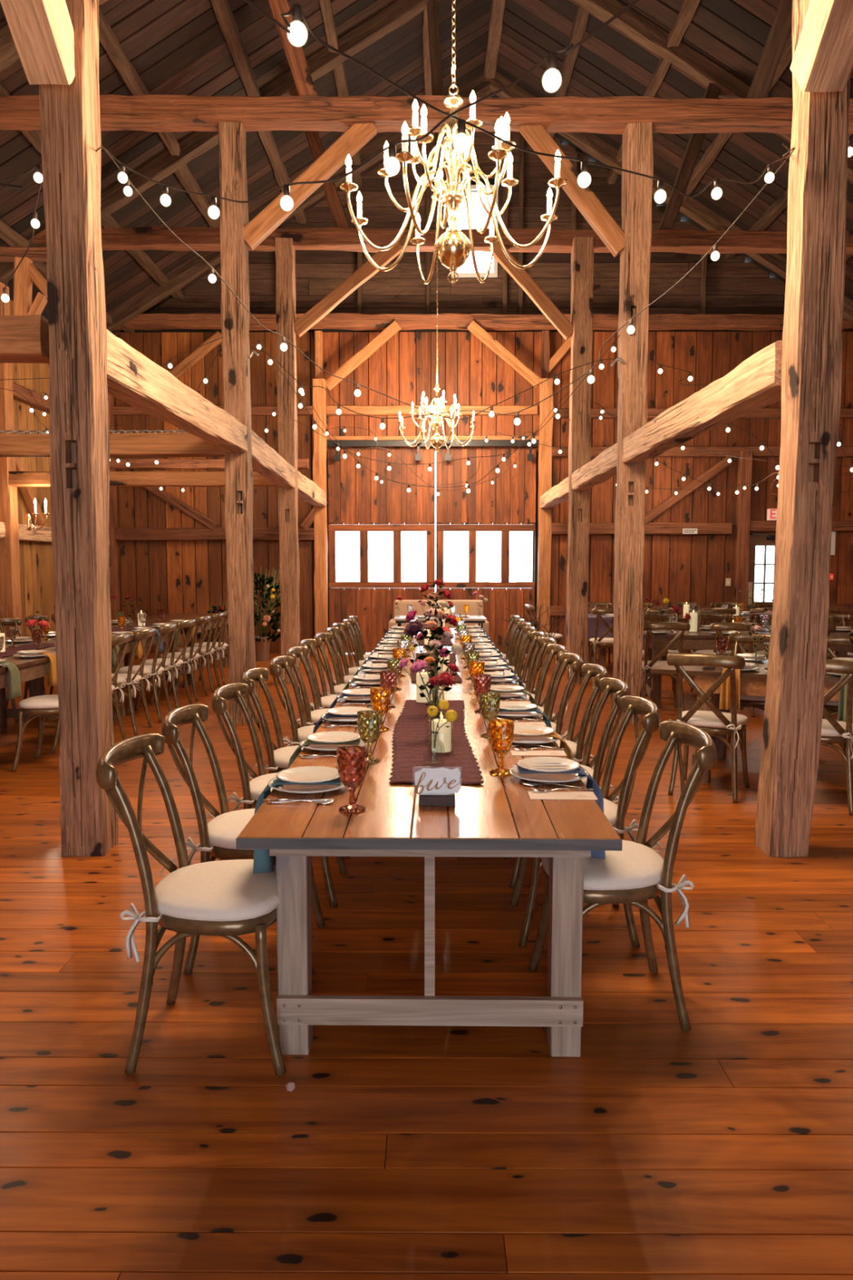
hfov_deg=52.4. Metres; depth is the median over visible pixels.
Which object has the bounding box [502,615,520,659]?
dining chair
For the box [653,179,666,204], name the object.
bulb
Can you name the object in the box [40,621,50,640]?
goblet
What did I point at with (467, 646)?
goblet
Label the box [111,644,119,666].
napkin
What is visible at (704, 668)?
table card
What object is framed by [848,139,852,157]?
string light
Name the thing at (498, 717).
spoon
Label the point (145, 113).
tie beam
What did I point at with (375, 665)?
plate
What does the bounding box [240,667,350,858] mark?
dining chair
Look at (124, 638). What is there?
dining chair
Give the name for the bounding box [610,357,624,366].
iron hook
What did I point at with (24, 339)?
beam
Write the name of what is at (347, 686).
napkin
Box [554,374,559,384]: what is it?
bulb
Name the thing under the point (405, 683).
table
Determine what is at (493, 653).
place card
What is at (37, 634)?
goblet
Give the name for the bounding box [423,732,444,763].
glass bottle
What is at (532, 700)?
napkin
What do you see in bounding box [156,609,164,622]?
goblet
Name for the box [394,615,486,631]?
head table
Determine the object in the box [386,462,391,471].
socket
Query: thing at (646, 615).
dining chair
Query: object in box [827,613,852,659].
dining chair
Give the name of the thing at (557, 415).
bulb
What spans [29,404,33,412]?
socket
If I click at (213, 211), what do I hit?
bulb
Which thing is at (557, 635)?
cushion
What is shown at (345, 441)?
door track
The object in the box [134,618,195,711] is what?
dining chair
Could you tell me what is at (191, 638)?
napkin
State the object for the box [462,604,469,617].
goblet
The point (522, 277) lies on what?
knee brace
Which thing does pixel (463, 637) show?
goblet
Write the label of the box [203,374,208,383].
bulb
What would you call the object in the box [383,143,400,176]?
bulb
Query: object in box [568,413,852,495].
string light
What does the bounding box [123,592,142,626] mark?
flower arrangement
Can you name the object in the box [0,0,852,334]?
ceiling
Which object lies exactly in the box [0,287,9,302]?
bulb
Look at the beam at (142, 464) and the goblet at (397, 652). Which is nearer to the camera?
the goblet at (397, 652)
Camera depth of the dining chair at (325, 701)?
6.30 m
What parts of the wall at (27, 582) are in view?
wall post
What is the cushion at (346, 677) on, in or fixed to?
on the dining chair at (335, 632)
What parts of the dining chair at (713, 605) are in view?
rail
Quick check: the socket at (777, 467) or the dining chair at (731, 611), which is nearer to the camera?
the socket at (777, 467)
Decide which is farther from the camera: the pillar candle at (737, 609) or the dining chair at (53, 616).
the pillar candle at (737, 609)
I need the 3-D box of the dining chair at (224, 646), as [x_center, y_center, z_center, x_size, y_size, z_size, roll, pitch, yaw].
[-2.660,0.079,10.856,0.554,0.926,0.470,0,5,3]
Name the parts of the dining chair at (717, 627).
leg, rail, leg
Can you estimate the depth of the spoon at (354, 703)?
4.33 m
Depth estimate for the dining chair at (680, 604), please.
13.09 m
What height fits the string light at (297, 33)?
0.924 m
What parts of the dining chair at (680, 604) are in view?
rail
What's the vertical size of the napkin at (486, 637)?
0.284 m
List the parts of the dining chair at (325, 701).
rail, leg, leg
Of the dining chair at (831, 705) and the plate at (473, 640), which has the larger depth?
the plate at (473, 640)
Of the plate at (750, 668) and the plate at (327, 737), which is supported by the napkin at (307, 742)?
the plate at (327, 737)
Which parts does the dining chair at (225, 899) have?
rail, leg, leg, seat frame, leg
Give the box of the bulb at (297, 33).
[286,3,308,47]
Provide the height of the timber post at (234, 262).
5.380 m
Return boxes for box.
[747,582,752,605]
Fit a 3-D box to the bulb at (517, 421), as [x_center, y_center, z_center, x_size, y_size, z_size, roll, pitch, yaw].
[0.580,-1.411,5.533,0.047,0.081,0.045,0,5,0]
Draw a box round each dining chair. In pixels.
[0,617,45,708]
[10,680,29,722]
[11,694,59,772]
[25,614,53,694]
[51,612,55,624]
[51,632,130,752]
[95,732,286,1076]
[111,626,155,735]
[112,622,177,722]
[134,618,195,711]
[157,614,211,701]
[161,703,325,974]
[175,612,224,692]
[188,610,228,684]
[211,682,346,907]
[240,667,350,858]
[268,655,315,746]
[285,646,329,725]
[297,639,339,709]
[313,632,351,695]
[324,627,353,684]
[330,622,360,675]
[342,618,367,666]
[347,615,369,660]
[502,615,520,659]
[503,618,525,666]
[505,677,630,888]
[509,622,533,673]
[510,695,660,947]
[515,626,537,682]
[516,631,546,692]
[524,604,565,670]
[525,637,557,704]
[528,720,716,1031]
[535,644,568,719]
[542,653,583,740]
[555,663,608,764]
[587,601,613,666]
[588,608,613,663]
[641,622,690,711]
[642,612,679,690]
[643,602,653,612]
[646,608,682,650]
[666,601,697,651]
[666,653,749,803]
[690,612,732,691]
[693,608,736,652]
[709,622,759,716]
[710,601,747,653]
[726,633,770,746]
[740,608,773,653]
[748,613,772,657]
[753,601,773,608]
[820,658,852,815]
[822,635,852,719]
[826,623,835,636]
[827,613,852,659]
[828,608,840,624]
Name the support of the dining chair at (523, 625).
on the floor
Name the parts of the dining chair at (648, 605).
rail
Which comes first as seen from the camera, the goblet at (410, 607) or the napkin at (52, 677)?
the napkin at (52, 677)
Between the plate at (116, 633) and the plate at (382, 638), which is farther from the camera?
the plate at (116, 633)
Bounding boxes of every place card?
[356,672,364,678]
[365,662,373,666]
[372,653,378,657]
[490,651,497,655]
[496,659,503,664]
[502,670,511,675]
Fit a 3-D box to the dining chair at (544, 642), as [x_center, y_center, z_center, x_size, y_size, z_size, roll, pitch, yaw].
[0.689,0.449,6.473,0.554,0.926,0.470,0,5,0]
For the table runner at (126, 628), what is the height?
0.008 m
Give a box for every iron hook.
[248,350,258,359]
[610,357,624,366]
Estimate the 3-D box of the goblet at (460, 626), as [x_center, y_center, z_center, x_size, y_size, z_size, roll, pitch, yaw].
[0.313,-0.048,7.720,0.088,0.176,0.087,0,5,-3]
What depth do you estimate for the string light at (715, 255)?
5.07 m
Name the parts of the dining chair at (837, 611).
rail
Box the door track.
[326,435,539,461]
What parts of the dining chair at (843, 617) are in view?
rail, leg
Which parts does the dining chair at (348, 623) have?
rail, leg, leg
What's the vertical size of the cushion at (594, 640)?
0.053 m
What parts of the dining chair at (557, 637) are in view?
rail, leg, leg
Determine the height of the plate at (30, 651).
0.017 m
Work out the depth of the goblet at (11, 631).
7.46 m
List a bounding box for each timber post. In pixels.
[39,0,118,856]
[217,121,256,724]
[275,237,299,683]
[312,378,328,657]
[536,377,553,657]
[566,236,593,684]
[613,122,653,724]
[755,0,850,857]
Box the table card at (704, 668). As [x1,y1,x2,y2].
[702,653,715,670]
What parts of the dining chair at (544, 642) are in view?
leg, leg, rail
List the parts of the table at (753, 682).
leg, leg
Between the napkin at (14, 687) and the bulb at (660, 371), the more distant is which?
the bulb at (660, 371)
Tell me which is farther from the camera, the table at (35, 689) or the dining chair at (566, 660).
the table at (35, 689)
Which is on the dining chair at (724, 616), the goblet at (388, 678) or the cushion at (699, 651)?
the cushion at (699, 651)
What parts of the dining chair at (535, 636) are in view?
leg, leg, rail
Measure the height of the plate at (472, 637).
0.021 m
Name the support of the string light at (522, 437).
hanging from the timber post at (285, 251)
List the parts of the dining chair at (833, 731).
seat frame, rail, leg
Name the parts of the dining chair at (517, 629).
leg, leg, rail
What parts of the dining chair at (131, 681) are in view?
seat frame, leg, rail, leg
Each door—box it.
[327,448,435,653]
[435,448,536,653]
[746,533,775,653]
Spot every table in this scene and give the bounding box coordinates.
[0,642,57,731]
[26,624,181,717]
[111,613,227,683]
[235,693,622,1057]
[346,649,517,792]
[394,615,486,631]
[410,628,461,688]
[587,613,759,667]
[641,628,852,708]
[650,660,840,783]
[742,614,852,629]
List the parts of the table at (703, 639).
leg, leg, leg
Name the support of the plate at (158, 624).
on the napkin at (179, 644)
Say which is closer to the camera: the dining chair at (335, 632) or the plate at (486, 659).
the plate at (486, 659)
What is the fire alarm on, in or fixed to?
attached to the wall at (167, 546)
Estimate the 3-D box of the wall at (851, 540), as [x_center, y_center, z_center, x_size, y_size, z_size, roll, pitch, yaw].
[7.031,-1.561,5.103,0.308,5.254,18.500,0,5,0]
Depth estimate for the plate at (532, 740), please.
3.42 m
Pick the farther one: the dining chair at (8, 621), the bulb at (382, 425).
the dining chair at (8, 621)
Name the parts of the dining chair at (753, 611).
rail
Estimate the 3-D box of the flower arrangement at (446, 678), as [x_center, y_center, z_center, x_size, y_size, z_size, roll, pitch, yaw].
[0.008,0.205,3.454,0.245,0.380,0.148,1,5,16]
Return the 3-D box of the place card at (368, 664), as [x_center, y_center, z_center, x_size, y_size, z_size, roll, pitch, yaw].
[-0.378,0.159,5.710,0.040,0.030,0.036,2,5,17]
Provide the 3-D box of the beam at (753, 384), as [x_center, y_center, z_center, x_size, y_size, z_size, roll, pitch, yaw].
[1.850,-1.551,6.067,0.211,0.243,3.470,0,5,0]
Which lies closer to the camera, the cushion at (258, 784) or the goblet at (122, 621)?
the cushion at (258, 784)
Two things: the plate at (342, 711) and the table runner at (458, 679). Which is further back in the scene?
the table runner at (458, 679)
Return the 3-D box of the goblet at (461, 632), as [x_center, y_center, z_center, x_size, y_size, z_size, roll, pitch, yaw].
[0.305,0.002,7.122,0.088,0.176,0.087,2,5,20]
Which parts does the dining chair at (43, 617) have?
rail, leg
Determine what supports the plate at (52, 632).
on the plate at (43, 635)
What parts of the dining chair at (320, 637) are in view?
rail, leg, leg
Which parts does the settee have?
arm, arm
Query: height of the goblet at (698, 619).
0.176 m
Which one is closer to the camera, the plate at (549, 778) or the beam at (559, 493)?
the plate at (549, 778)
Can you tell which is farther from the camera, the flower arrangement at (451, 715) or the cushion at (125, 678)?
the cushion at (125, 678)
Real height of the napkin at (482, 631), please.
0.284 m
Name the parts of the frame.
rail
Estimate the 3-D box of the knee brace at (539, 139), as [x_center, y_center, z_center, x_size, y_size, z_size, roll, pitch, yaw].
[1.324,-4.032,7.702,0.998,1.185,0.131,0,5,0]
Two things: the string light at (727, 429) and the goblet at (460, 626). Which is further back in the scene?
the string light at (727, 429)
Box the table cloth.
[565,613,612,640]
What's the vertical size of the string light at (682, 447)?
0.575 m
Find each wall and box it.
[0,281,109,639]
[107,131,852,653]
[850,533,852,545]
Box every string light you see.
[0,163,42,188]
[0,182,41,315]
[0,387,278,466]
[6,337,222,379]
[30,390,184,492]
[95,0,639,219]
[100,144,615,419]
[111,345,222,426]
[244,0,790,204]
[248,147,795,429]
[251,334,569,471]
[260,407,277,438]
[295,334,619,493]
[295,420,531,495]
[328,419,570,487]
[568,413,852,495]
[591,401,851,495]
[592,413,852,471]
[602,412,852,474]
[647,419,851,471]
[648,359,852,385]
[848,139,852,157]
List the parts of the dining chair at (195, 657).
leg, leg, seat frame, leg, leg, rail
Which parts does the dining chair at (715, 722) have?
leg, leg, rail, seat frame, leg, leg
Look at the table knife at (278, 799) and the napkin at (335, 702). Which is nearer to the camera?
the table knife at (278, 799)
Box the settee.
[388,600,488,636]
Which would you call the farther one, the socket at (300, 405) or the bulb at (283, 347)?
the socket at (300, 405)
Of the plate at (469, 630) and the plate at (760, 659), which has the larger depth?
the plate at (469, 630)
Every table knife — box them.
[262,798,335,800]
[297,755,336,756]
[320,724,357,726]
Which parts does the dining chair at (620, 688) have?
leg, leg, leg, rail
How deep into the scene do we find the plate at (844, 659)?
6.15 m
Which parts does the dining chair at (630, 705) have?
leg, leg, leg, leg, rail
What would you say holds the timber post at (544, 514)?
on the floor
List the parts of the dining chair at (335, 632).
rail, leg, leg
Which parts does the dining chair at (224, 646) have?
leg, leg, leg, rail, leg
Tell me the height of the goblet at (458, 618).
0.176 m
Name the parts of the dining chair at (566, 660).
leg, leg, rail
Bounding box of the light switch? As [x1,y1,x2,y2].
[725,577,730,586]
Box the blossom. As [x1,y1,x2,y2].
[284,1072,296,1091]
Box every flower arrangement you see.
[24,606,49,647]
[110,595,116,605]
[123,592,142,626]
[393,595,402,613]
[397,644,459,736]
[404,598,458,658]
[404,607,462,713]
[414,620,451,689]
[419,578,453,635]
[423,699,457,763]
[472,591,488,617]
[651,598,691,631]
[738,585,764,611]
[742,614,769,661]
[763,591,773,633]
[846,632,852,653]
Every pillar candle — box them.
[0,632,5,652]
[137,611,145,626]
[416,670,430,702]
[424,631,432,652]
[428,712,453,752]
[438,654,449,673]
[444,607,449,615]
[683,604,689,616]
[688,610,698,631]
[732,604,740,616]
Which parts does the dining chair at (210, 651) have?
leg, leg, leg, leg, rail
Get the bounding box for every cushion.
[18,694,58,709]
[111,673,141,684]
[118,665,164,674]
[139,657,183,666]
[154,859,279,921]
[160,652,199,659]
[177,646,213,653]
[194,642,226,648]
[207,808,255,850]
[249,772,278,799]
[273,745,303,768]
[297,724,315,741]
[311,708,329,723]
[320,694,339,708]
[333,684,351,694]
[343,675,353,684]
[348,666,360,675]
[355,659,367,666]
[363,653,369,660]
[525,693,534,701]
[537,706,543,718]
[540,840,663,890]
[542,720,555,732]
[545,632,563,638]
[555,739,577,758]
[580,764,593,786]
[589,637,613,643]
[603,798,617,826]
[642,649,679,656]
[642,660,666,668]
[681,710,748,728]
[694,649,731,655]
[739,694,765,701]
[754,650,765,657]
[821,719,852,736]
[825,700,839,706]
[827,651,852,658]
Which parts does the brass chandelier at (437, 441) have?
arm, arm, arm, arm, arm, arm, arm, chain, arm, arm, arm, arm, arm, arm, arm, arm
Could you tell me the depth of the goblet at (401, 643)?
6.04 m
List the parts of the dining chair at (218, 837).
rail, leg, leg, seat frame, leg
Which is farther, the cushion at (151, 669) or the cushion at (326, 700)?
the cushion at (151, 669)
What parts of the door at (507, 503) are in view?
window rail, window rail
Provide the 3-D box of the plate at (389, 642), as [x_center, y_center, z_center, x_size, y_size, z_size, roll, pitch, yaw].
[-0.299,0.022,7.511,0.206,0.017,0.206,0,5,0]
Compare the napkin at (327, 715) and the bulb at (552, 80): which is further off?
the napkin at (327, 715)
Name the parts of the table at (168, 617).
leg, leg, leg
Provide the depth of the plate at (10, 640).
7.94 m
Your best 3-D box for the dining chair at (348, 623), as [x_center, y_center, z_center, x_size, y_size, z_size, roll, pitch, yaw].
[-0.576,0.254,8.779,0.554,0.926,0.470,0,5,-1]
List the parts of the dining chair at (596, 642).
leg, leg, seat frame, rail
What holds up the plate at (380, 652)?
on the table at (405, 683)
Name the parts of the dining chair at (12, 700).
leg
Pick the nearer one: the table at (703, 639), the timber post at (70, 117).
the timber post at (70, 117)
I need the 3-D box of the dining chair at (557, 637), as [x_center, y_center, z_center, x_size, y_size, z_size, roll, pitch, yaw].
[1.681,-0.050,12.378,0.554,0.926,0.470,0,5,-5]
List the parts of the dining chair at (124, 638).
leg, leg, rail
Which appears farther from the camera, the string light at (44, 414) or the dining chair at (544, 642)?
the string light at (44, 414)
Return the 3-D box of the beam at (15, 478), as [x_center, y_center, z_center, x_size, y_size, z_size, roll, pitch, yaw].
[-3.608,-2.005,10.788,3.580,0.184,0.214,0,5,0]
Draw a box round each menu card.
[500,701,531,703]
[510,750,567,755]
[514,721,546,725]
[527,791,598,799]
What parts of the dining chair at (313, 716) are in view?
rail, leg, leg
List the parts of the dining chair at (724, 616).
leg, rail, leg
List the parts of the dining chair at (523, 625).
leg, leg, rail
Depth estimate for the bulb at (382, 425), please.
6.53 m
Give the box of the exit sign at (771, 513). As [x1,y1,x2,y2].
[766,508,777,519]
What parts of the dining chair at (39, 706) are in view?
leg, leg, seat frame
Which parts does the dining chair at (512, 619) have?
leg, leg, rail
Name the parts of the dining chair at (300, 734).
rail, leg, leg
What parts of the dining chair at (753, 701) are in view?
leg, rail, seat frame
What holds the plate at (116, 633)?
on the napkin at (139, 653)
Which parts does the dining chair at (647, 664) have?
leg, rail, leg, leg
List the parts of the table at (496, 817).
leg, leg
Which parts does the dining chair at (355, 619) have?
rail, leg, leg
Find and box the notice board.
[830,531,835,555]
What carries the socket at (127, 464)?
attached to the string light at (31, 410)
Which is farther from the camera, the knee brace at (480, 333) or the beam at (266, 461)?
the knee brace at (480, 333)
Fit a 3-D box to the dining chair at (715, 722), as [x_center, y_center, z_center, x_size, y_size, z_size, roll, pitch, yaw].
[1.815,0.526,5.553,0.470,0.926,0.554,3,5,28]
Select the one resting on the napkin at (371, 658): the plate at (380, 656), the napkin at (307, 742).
the plate at (380, 656)
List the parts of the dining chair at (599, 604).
rail, leg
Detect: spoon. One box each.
[266,800,333,804]
[300,755,337,758]
[322,724,357,727]
[338,702,371,705]
[496,716,537,719]
[511,744,556,748]
[521,782,584,788]
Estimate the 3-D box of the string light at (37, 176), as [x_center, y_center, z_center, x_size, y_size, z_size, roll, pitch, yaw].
[-3.553,-2.363,4.208,3.453,0.478,0.045,0,5,1]
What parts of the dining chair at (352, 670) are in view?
rail, leg, leg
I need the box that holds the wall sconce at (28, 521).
[26,498,48,530]
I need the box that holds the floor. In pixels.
[0,653,852,1279]
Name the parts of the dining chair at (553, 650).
leg, leg, rail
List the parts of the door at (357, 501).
window rail, window rail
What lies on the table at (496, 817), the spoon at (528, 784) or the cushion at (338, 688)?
the spoon at (528, 784)
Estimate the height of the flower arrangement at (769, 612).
0.444 m
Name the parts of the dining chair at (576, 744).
leg, leg, rail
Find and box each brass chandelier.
[339,0,567,284]
[396,200,476,453]
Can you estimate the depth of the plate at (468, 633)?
8.79 m
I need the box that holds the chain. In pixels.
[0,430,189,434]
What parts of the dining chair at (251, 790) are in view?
rail, leg, leg, seat frame, leg, leg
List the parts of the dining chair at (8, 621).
leg, rail, leg, leg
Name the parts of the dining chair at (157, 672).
leg, leg, seat frame, leg, leg, rail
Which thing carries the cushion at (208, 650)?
on the dining chair at (210, 651)
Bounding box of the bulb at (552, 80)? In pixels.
[541,51,562,93]
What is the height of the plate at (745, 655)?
0.017 m
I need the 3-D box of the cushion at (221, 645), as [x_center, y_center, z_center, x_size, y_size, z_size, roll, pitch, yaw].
[-2.713,0.062,10.857,0.406,0.053,0.437,0,5,3]
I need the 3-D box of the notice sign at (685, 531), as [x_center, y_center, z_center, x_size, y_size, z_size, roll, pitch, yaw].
[4.325,-1.785,14.206,0.237,0.086,0.018,0,5,0]
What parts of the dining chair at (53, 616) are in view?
rail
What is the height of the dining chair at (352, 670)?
0.926 m
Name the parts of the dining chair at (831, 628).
rail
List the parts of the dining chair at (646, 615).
leg, seat frame, rail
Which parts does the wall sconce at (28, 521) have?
arm, arm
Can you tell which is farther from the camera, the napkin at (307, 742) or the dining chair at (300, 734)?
the dining chair at (300, 734)
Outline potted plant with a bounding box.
[253,565,280,661]
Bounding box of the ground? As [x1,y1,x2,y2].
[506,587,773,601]
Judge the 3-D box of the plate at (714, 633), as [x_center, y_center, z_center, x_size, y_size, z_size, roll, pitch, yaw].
[3.036,-0.068,8.890,0.260,0.021,0.260,0,5,0]
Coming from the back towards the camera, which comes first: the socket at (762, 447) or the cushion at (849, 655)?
the cushion at (849, 655)
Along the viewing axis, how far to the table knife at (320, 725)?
3.75 m
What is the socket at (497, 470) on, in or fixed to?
attached to the string light at (613, 348)
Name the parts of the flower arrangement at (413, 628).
stem, stem, stem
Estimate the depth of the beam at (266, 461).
9.15 m
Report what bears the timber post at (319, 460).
on the floor
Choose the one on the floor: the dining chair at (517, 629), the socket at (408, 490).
the dining chair at (517, 629)
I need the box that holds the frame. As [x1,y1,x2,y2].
[0,246,47,315]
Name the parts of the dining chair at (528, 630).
leg, leg, rail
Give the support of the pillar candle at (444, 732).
on the table runner at (411, 756)
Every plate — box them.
[4,639,32,643]
[6,636,31,639]
[13,653,49,657]
[17,649,46,653]
[42,634,55,637]
[43,631,55,634]
[111,621,130,624]
[111,631,133,634]
[133,626,151,629]
[153,622,170,625]
[170,619,184,622]
[267,777,344,794]
[275,765,339,783]
[299,738,365,751]
[306,731,359,743]
[320,713,357,723]
[326,706,372,715]
[336,693,370,702]
[341,688,370,696]
[348,679,380,685]
[352,674,380,680]
[358,667,387,673]
[361,663,387,668]
[365,657,386,662]
[368,654,392,658]
[372,650,392,654]
[374,646,397,650]
[377,644,397,647]
[380,640,397,644]
[382,638,400,640]
[384,635,400,638]
[388,630,404,633]
[391,626,404,629]
[468,629,483,631]
[468,632,486,634]
[468,634,486,637]
[471,637,489,639]
[471,639,490,642]
[475,642,493,645]
[475,645,495,648]
[475,648,498,653]
[479,652,500,656]
[479,657,503,661]
[484,661,506,666]
[484,666,511,671]
[484,671,515,677]
[489,684,524,692]
[491,677,519,683]
[497,709,543,718]
[499,702,537,710]
[500,691,529,697]
[509,765,589,783]
[512,733,561,744]
[513,724,555,735]
[516,756,580,772]
[644,631,670,634]
[698,626,710,630]
[709,631,735,635]
[721,666,759,671]
[735,653,764,657]
[743,657,768,662]
[744,662,755,666]
[826,672,841,676]
[832,657,852,660]
[835,626,851,628]
[835,628,852,631]
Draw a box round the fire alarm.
[829,573,833,579]
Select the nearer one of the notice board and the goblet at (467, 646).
the goblet at (467, 646)
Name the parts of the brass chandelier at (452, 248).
flame bulb, flame bulb, flame bulb, arm, arm, flame bulb, flame bulb, arm, flame bulb, flame bulb, arm, arm, arm, arm, arm, arm, chain, arm, arm, flame bulb, arm, arm, arm, arm, arm, flame bulb, flame bulb, arm, flame bulb, arm, flame bulb, flame bulb, flame bulb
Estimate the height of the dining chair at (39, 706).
0.926 m
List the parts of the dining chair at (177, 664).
leg, leg, seat frame, leg, rail, leg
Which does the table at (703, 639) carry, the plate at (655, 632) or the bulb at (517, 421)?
the plate at (655, 632)
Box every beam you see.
[0,94,852,134]
[0,314,49,363]
[0,432,224,457]
[8,471,278,487]
[27,226,852,254]
[106,328,247,453]
[109,458,308,469]
[114,313,852,330]
[251,430,295,488]
[297,471,326,506]
[539,477,568,508]
[571,443,617,490]
[622,340,782,462]
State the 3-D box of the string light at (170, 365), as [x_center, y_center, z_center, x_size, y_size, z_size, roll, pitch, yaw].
[-3.514,-2.801,9.250,4.425,0.544,0.050,4,6,39]
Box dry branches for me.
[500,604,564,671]
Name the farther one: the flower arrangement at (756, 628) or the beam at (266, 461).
the beam at (266, 461)
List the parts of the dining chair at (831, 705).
leg, seat frame, rail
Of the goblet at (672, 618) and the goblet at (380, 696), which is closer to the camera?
the goblet at (380, 696)
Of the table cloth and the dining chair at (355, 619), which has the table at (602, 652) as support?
the table cloth
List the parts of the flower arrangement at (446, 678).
stem, stem, stem, stem, stem, stem, stem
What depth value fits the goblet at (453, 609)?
11.63 m
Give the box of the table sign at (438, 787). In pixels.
[413,767,460,806]
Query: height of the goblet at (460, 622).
0.176 m
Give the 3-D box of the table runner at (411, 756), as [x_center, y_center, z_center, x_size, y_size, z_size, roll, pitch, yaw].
[0.023,0.383,3.595,0.331,0.008,1.712,0,5,0]
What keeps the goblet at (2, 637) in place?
on the table at (29, 668)
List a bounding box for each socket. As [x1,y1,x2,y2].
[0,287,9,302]
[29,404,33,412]
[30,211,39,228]
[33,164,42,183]
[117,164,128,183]
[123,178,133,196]
[125,459,129,466]
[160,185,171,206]
[168,360,172,368]
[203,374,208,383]
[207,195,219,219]
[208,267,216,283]
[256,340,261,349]
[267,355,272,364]
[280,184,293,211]
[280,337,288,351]
[297,400,302,408]
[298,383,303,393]
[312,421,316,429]
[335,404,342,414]
[342,450,346,458]
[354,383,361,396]
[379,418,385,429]
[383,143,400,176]
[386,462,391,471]
[406,484,410,492]
[427,463,431,471]
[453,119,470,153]
[466,457,470,465]
[466,485,470,493]
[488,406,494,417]
[495,464,500,472]
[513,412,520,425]
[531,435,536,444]
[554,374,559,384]
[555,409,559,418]
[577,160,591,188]
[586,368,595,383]
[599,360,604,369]
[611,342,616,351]
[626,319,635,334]
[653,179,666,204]
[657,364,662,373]
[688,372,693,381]
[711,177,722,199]
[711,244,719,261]
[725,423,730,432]
[760,442,764,450]
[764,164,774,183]
[775,462,779,470]
[837,439,840,446]
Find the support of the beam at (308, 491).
attached to the timber post at (285, 251)
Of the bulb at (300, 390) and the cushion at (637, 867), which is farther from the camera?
the bulb at (300, 390)
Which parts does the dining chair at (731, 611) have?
rail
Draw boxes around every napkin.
[0,660,22,698]
[17,651,57,685]
[111,632,142,658]
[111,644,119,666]
[133,628,164,652]
[153,624,181,647]
[170,621,195,641]
[253,777,341,873]
[287,737,360,768]
[312,712,357,733]
[329,693,370,708]
[342,678,380,690]
[352,666,387,679]
[360,657,393,667]
[368,649,392,657]
[372,642,397,654]
[377,636,400,647]
[468,631,488,639]
[471,635,493,645]
[475,640,498,653]
[475,648,503,662]
[479,655,509,670]
[484,664,516,683]
[489,688,537,707]
[491,675,526,697]
[498,706,551,728]
[513,731,573,759]
[516,763,605,859]
[719,667,740,710]
[837,673,852,723]
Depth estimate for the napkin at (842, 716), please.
5.35 m
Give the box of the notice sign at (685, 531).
[682,528,697,533]
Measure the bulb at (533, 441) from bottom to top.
0.081 m
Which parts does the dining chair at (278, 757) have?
rail, leg, leg, seat frame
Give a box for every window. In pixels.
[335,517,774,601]
[454,185,497,277]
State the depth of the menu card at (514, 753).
3.21 m
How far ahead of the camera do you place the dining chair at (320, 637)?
6.86 m
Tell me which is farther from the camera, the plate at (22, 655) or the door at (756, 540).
the door at (756, 540)
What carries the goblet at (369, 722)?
on the table at (496, 817)
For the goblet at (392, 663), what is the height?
0.176 m
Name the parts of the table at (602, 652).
leg, leg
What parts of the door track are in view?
track rail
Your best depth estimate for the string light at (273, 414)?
11.09 m
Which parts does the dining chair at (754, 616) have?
rail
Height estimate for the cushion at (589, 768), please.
0.053 m
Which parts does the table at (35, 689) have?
leg, leg, leg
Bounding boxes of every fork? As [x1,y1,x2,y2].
[512,747,564,751]
[514,720,545,721]
[530,787,593,791]
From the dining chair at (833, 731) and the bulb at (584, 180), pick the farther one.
the dining chair at (833, 731)
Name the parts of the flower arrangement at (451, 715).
stem, stem, stem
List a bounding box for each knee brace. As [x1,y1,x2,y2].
[0,0,75,84]
[243,123,377,250]
[294,238,402,337]
[325,320,400,391]
[466,320,541,387]
[488,242,572,340]
[519,125,624,257]
[790,0,852,92]
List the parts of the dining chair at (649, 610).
rail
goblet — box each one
[0,635,4,658]
[6,626,17,647]
[31,629,43,649]
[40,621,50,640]
[115,611,123,626]
[117,616,126,631]
[134,608,142,622]
[138,613,146,626]
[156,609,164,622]
[336,746,367,813]
[356,710,381,763]
[369,687,391,731]
[379,670,397,707]
[386,657,402,690]
[392,648,406,676]
[396,640,409,666]
[400,633,411,657]
[406,604,413,612]
[449,604,456,616]
[453,613,461,630]
[454,617,462,634]
[455,620,464,639]
[457,624,466,644]
[458,629,468,651]
[460,635,471,658]
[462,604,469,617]
[462,641,475,668]
[465,649,479,679]
[468,660,484,694]
[472,674,491,712]
[479,691,500,737]
[488,719,514,775]
[590,603,596,614]
[669,615,677,632]
[688,603,694,612]
[697,614,701,631]
[715,637,728,654]
[721,604,728,608]
[733,616,742,633]
[737,603,743,615]
[760,614,768,631]
[764,642,769,669]
[827,615,832,623]
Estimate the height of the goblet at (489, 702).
0.176 m
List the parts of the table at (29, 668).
leg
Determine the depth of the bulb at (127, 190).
4.35 m
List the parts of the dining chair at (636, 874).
leg, seat frame, leg, leg, rail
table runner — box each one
[0,643,55,657]
[52,624,153,639]
[388,699,484,784]
[409,653,462,682]
[417,629,453,644]
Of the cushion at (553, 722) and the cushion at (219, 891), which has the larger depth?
the cushion at (553, 722)
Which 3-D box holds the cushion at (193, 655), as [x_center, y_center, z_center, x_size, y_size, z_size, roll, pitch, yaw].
[-2.720,0.172,9.561,0.406,0.053,0.437,0,5,0]
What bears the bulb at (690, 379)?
attached to the string light at (660, 371)

